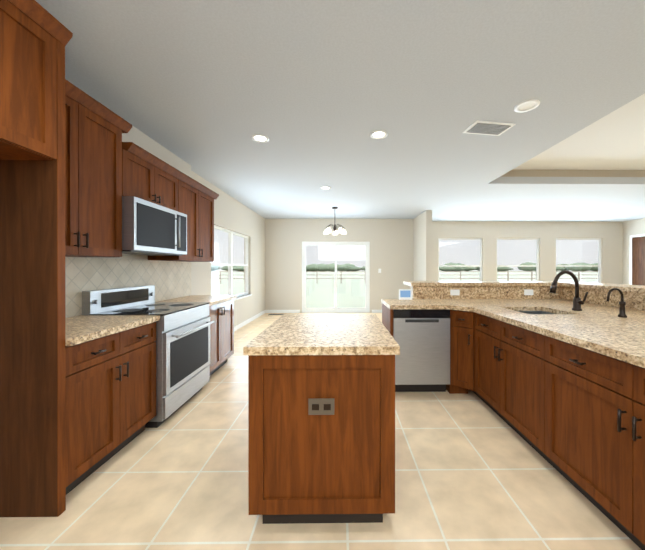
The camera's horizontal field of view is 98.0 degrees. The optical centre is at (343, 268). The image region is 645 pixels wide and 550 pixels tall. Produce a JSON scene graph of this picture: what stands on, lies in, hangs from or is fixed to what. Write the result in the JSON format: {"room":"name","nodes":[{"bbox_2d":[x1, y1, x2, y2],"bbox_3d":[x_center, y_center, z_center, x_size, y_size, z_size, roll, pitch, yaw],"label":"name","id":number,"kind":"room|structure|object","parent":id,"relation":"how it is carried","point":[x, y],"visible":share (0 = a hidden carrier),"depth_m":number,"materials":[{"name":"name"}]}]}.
{"room":"kitchen","nodes":[
{"label":"kitchen","id":0,"kind":"room"},
{"bbox_2d":[86,126,264,326],"bbox_3d":[-2.229,-0.071,3.156,0.250,2.700,10.000,0,0,-1],"label":"wall","id":1,"kind":"structure","parent":0,"point":[232,214],"depth_m":5.60,"materials":[{"name":"beige paint"}]},
{"bbox_2d":[65,79,124,256],"bbox_3d":[-1.921,-0.627,1.848,0.330,1.078,0.741,0,0,-1],"label":"upper cabinet","id":2,"kind":"object","parent":1,"relation":"attached to","point":[106,168],"depth_m":1.96,"materials":[{"name":"brown wood"}]},
{"bbox_2d":[65,257,190,317],"bbox_3d":[-2.092,0.140,2.661,0.012,0.459,2.373,0,0,-1],"label":"backsplash","id":3,"kind":"structure","parent":1,"relation":"attached to","point":[170,279],"depth_m":2.62,"materials":[{"name":"beige tile"}]},
{"bbox_2d":[125,142,180,212],"bbox_3d":[-1.930,-0.804,2.604,0.330,0.448,0.770,0,0,-1],"label":"upper cabinet","id":4,"kind":"object","parent":1,"relation":"attached to","point":[147,177],"depth_m":2.55,"materials":[{"name":"brown wood"}]},
{"bbox_2d":[122,196,186,255],"bbox_3d":[-1.862,-0.356,2.604,0.465,0.437,0.766,0,0,-1],"label":"microwave","id":5,"kind":"object","parent":4,"relation":"attached to","point":[151,228],"visible":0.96,"depth_m":2.44,"materials":[{"name":"silver metal"}]},
{"bbox_2d":[148,172,216,261],"bbox_3d":[-1.939,-0.560,3.409,0.330,0.938,0.840,0,0,-1],"label":"upper cabinet","id":6,"kind":"object","parent":1,"relation":"attached to","point":[197,202],"depth_m":3.38,"materials":[{"name":"brown wood"}]},
{"bbox_2d":[211,225,251,300],"bbox_3d":[-2.274,-0.059,5.695,0.140,1.410,2.100,0,0,-1],"label":"window","id":7,"kind":"structure","parent":1,"relation":"in","point":[230,265],"depth_m":5.67,"materials":[{"name":"white"}]},
{"bbox_2d":[234,310,265,330],"bbox_3d":[-2.230,1.230,5.938,0.012,0.090,4.140,0,0,-1],"label":"baseboard","id":8,"kind":"structure","parent":1,"relation":"attached to","point":[240,325],"depth_m":6.53,"materials":[{"name":"white wood"}]},
{"bbox_2d":[0,313,640,549],"bbox_3d":[3.178,1.329,3.421,11.070,0.100,10.400,0,0,-1],"label":"floor","id":9,"kind":"structure","parent":0,"point":[473,471],"depth_m":1.58,"materials":[{"name":"beige tile"}]},
{"bbox_2d":[0,0,72,516],"bbox_3d":[-1.753,0.019,0.945,0.645,2.528,1.067,0,0,-1],"label":"enclosure","id":10,"kind":"object","parent":9,"relation":"on","point":[35,37],"visible":1,"depth_m":1.44,"materials":[{"name":"brown wood"}]},
{"bbox_2d":[65,322,155,494],"bbox_3d":[-1.769,0.847,1.851,0.634,0.870,0.739,0,0,-1],"label":"base cabinet","id":11,"kind":"object","parent":9,"relation":"on","point":[111,396],"visible":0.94,"depth_m":1.76,"materials":[{"name":"brown wood"}]},
{"bbox_2d":[65,315,159,345],"bbox_3d":[-1.771,0.392,1.850,0.630,0.040,0.739,0,0,-1],"label":"countertop","id":12,"kind":"structure","parent":11,"relation":"on","point":[81,329],"depth_m":1.86,"materials":[{"name":"beige stone"}]},
{"bbox_2d":[82,285,213,427],"bbox_3d":[-1.726,0.730,2.608,0.737,1.100,0.774,0,0,-1],"label":"range","id":13,"kind":"object","parent":9,"relation":"on","point":[182,341],"visible":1,"depth_m":2.45,"materials":[{"name":"silver metal"}]},
{"bbox_2d":[208,299,233,375],"bbox_3d":[-1.787,0.844,3.413,0.634,0.870,0.838,0,0,-1],"label":"base cabinet","id":14,"kind":"object","parent":9,"relation":"on","point":[221,315],"visible":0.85,"depth_m":3.43,"materials":[{"name":"brown wood"}]},
{"bbox_2d":[157,295,236,305],"bbox_3d":[-1.789,0.389,3.422,0.630,0.040,0.858,0,0,-1],"label":"countertop","id":15,"kind":"structure","parent":14,"relation":"on","point":[214,299],"depth_m":3.44,"materials":[{"name":"beige stone"}]},
{"bbox_2d":[248,355,394,523],"bbox_3d":[-0.111,0.847,1.804,0.705,0.870,0.919,0,0,-1],"label":"base cabinet","id":16,"kind":"object","parent":9,"relation":"on","point":[338,466],"visible":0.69,"depth_m":1.35,"materials":[{"name":"brown wood"}]},
{"bbox_2d":[308,398,333,414],"bbox_3d":[-0.108,0.662,1.339,0.124,0.076,0.009,0,0,-1],"label":"outlet","id":17,"kind":"object","parent":16,"relation":"attached to","point":[320,406],"visible":0.98,"depth_m":1.34,"materials":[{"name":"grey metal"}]},
{"bbox_2d":[243,314,399,354],"bbox_3d":[-0.111,0.392,1.803,0.745,0.040,0.945,0,0,-1],"label":"countertop","id":18,"kind":"structure","parent":16,"relation":"on","point":[326,334],"depth_m":1.51,"materials":[{"name":"beige stone"}]},
{"bbox_2d":[393,309,449,391],"bbox_3d":[0.786,0.847,3.109,0.574,0.865,0.566,0,0,-1],"label":"dishwasher","id":19,"kind":"object","parent":9,"relation":"on","point":[421,337],"visible":0.79,"depth_m":2.83,"materials":[{"name":"grey metal"}]},
{"bbox_2d":[446,309,469,393],"bbox_3d":[1.176,0.845,2.733,0.190,0.870,0.247,0,0,-1],"label":"base cabinet","id":20,"kind":"object","parent":9,"relation":"on","point":[459,320],"depth_m":2.78,"materials":[{"name":"brown wood"}]},
{"bbox_2d":[470,312,501,418],"bbox_3d":[1.926,0.846,2.467,1.452,0.870,0.537,0,0,-1],"label":"base cabinet","id":21,"kind":"object","parent":9,"relation":"on","point":[485,331],"depth_m":2.48,"materials":[{"name":"brown wood"}]},
{"bbox_2d":[381,299,644,367],"bbox_3d":[1.564,0.391,1.954,2.188,0.040,2.908,0,0,-1],"label":"countertop","id":22,"kind":"structure","parent":21,"relation":"on","point":[606,330],"depth_m":2.04,"materials":[{"name":"beige stone"}]},
{"bbox_2d":[399,289,411,299],"bbox_3d":[0.724,0.306,3.329,0.150,0.124,0.062,0,0,-1],"label":"picture frame","id":23,"kind":"object","parent":22,"relation":"on","point":[405,294],"visible":1,"depth_m":3.30,"materials":[{"name":"white plastic"}]},
{"bbox_2d":[518,311,554,313],"bbox_3d":[1.714,0.515,2.492,0.460,0.207,0.480,0,0,-1],"label":"sink","id":24,"kind":"object","parent":22,"relation":"in","point":[535,312],"visible":0.04,"depth_m":2.71,"materials":[{"name":"silver metal"}]},
{"bbox_2d":[549,270,587,310],"bbox_3d":[1.961,0.194,2.444,0.278,0.353,0.134,0,0,-1],"label":"faucet","id":25,"kind":"object","parent":22,"relation":"on","point":[577,302],"visible":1,"depth_m":2.46,"materials":[{"name":"black metal"}]},
{"bbox_2d":[606,288,626,317],"bbox_3d":[2.080,0.259,2.136,0.148,0.223,0.051,0,0,-1],"label":"faucet","id":26,"kind":"object","parent":22,"relation":"on","point":[622,303],"visible":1,"depth_m":2.13,"materials":[{"name":"black metal"}]},
{"bbox_2d":[502,321,533,447],"bbox_3d":[1.958,0.846,2.011,1.398,0.870,0.604,0,0,-1],"label":"base cabinet","id":27,"kind":"object","parent":9,"relation":"on","point":[517,342],"depth_m":2.04,"materials":[{"name":"brown wood"}]},
{"bbox_2d":[403,281,644,310],"bbox_3d":[1.918,0.726,2.125,2.200,1.110,3.300,0,0,-1],"label":"raised bar","id":28,"kind":"object","parent":9,"relation":"on","point":[634,296],"visible":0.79,"depth_m":3.38,"materials":[{"name":"beige stone"}]},
{"bbox_2d":[450,290,459,294],"bbox_3d":[1.343,0.289,3.384,0.110,0.070,0.006,0,0,-1],"label":"outlet","id":29,"kind":"object","parent":28,"relation":"attached to","point":[452,292],"depth_m":3.38,"materials":[{"name":"white plastic"}]},
{"bbox_2d":[524,289,532,294],"bbox_3d":[2.243,0.289,3.394,0.110,0.070,0.006,0,0,-1],"label":"outlet","id":30,"kind":"object","parent":28,"relation":"attached to","point":[526,292],"depth_m":3.39,"materials":[{"name":"white plastic"}]},
{"bbox_2d":[534,332,644,549],"bbox_3d":[1.967,0.847,1.251,1.398,0.870,1.144,0,0,-1],"label":"base cabinet","id":31,"kind":"object","parent":9,"relation":"on","point":[573,415],"depth_m":1.42,"materials":[{"name":"brown wood"}]},
{"bbox_2d":[265,219,412,312],"bbox_3d":[-0.131,-0.078,8.105,4.260,2.700,0.150,0,0,-1],"label":"wall","id":32,"kind":"structure","parent":0,"point":[391,248],"depth_m":8.03,"materials":[{"name":"beige paint"}]},
{"bbox_2d":[266,310,299,312],"bbox_3d":[-1.750,1.227,8.008,0.960,0.090,0.012,0,0,-1],"label":"baseboard","id":33,"kind":"structure","parent":32,"relation":"attached to","point":[267,311],"depth_m":8.00,"materials":[{"name":"white wood"}]},
{"bbox_2d":[302,241,369,312],"bbox_3d":[-0.236,0.247,8.090,1.950,2.050,0.120,0,0,-1],"label":"door","id":34,"kind":"structure","parent":32,"relation":"in","point":[336,309],"depth_m":8.06,"materials":[{"name":"white glass"}]},
{"bbox_2d":[372,310,381,312],"bbox_3d":[1.384,1.227,8.044,1.170,0.090,0.012,0,0,-1],"label":"baseboard","id":35,"kind":"structure","parent":32,"relation":"attached to","point":[373,311],"depth_m":8.03,"materials":[{"name":"white wood"}]},
{"bbox_2d":[35,0,644,221],"bbox_3d":[3.178,-1.591,3.416,11.070,0.340,10.400,0,0,-1],"label":"ceiling","id":36,"kind":"structure","parent":0,"point":[316,92],"depth_m":2.32,"materials":[{"name":"paint"}]},
{"bbox_2d":[251,134,268,142],"bbox_3d":[-0.913,-1.417,3.049,0.188,0.006,0.188,0,0,-10],"label":"recessed light","id":37,"kind":"object","parent":36,"relation":"in","point":[260,138],"depth_m":3.05,"materials":[{"name":"white"}]},
{"bbox_2d":[320,186,330,189],"bbox_3d":[-0.325,-1.420,4.926,0.188,0.006,0.188,0,0,-28],"label":"recessed light","id":38,"kind":"object","parent":36,"relation":"in","point":[323,187],"depth_m":4.90,"materials":[{"name":"white"}]},
{"bbox_2d":[324,207,345,234],"bbox_3d":[-0.212,-1.123,6.548,0.538,0.605,0.517,0,0,-1],"label":"chandelier","id":39,"kind":"object","parent":36,"relation":"hanging from","point":[328,231],"visible":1,"depth_m":6.51,"materials":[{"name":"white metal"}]},
{"bbox_2d":[370,130,387,138],"bbox_3d":[0.368,-1.417,2.964,0.188,0.006,0.188,0,0,-10],"label":"recessed light","id":40,"kind":"object","parent":36,"relation":"in","point":[379,134],"depth_m":2.96,"materials":[{"name":"white"}]},
{"bbox_2d":[462,120,515,135],"bbox_3d":[1.460,-1.414,2.826,0.420,0.012,0.240,0,0,-9],"label":"ceiling vent","id":41,"kind":"object","parent":36,"relation":"in","point":[488,128],"visible":1,"depth_m":2.81,"materials":[{"name":"white metal"}]},
{"bbox_2d":[514,99,539,112],"bbox_3d":[1.594,-1.416,2.438,0.188,0.006,0.188,0,0,-28],"label":"recessed light","id":42,"kind":"object","parent":36,"relation":"in","point":[527,105],"depth_m":2.43,"materials":[{"name":"white plastic"}]},
{"bbox_2d":[413,210,431,280],"bbox_3d":[2.078,-0.078,7.731,0.150,2.700,1.750,0,0,-1],"label":"wall","id":43,"kind":"structure","parent":0,"point":[422,246],"depth_m":7.16,"materials":[{"name":"beige paint"}]},
{"bbox_2d":[432,221,622,283],"bbox_3d":[5.399,-0.079,8.569,6.510,2.700,0.150,0,0,-1],"label":"wall","id":44,"kind":"structure","parent":0,"point":[547,234],"depth_m":8.50,"materials":[{"name":"beige paint"}]},
{"bbox_2d":[623,218,644,284],"bbox_3d":[8.639,-0.071,3.406,0.150,2.700,10.250,0,0,-1],"label":"wall","id":45,"kind":"structure","parent":0,"point":[634,227],"depth_m":8.36,"materials":[{"name":"beige paint"}]},
{"bbox_2d":[629,234,644,285],"bbox_3d":[8.435,0.147,7.755,0.150,2.250,1.050,0,0,-1],"label":"door","id":46,"kind":"structure","parent":45,"relation":"in","point":[637,263],"depth_m":8.05,"materials":[{"name":"brown"}]},
{"label":"outside","id":47,"kind":"structure","parent":0,"visible":0},
{"bbox_2d":[211,272,597,307],"bbox_3d":[-0.545,1.506,49.931,240.000,0.100,220.000,0,0,-1],"label":"ground","id":48,"kind":"structure","parent":47,"point":[330,297],"depth_m":27.87,"materials":[{"name":"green plant"}]},
{"bbox_2d":[211,262,597,270],"bbox_3d":[-1.864,-0.749,119.965,296.955,4.191,24.256,0,0,-1],"label":"trees","id":49,"kind":"object","parent":48,"relation":"on","point":[327,267],"depth_m":116.13,"materials":[{"name":"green plant"}]},
{"bbox_2d":[211,271,597,283],"bbox_3d":[-0.291,0.866,27.931,146.000,1.250,0.100,0,0,-1],"label":"fence","id":50,"kind":"object","parent":48,"relation":"on","point":[460,278],"depth_m":28.04,"materials":[{"name":"beige"}]}
]}

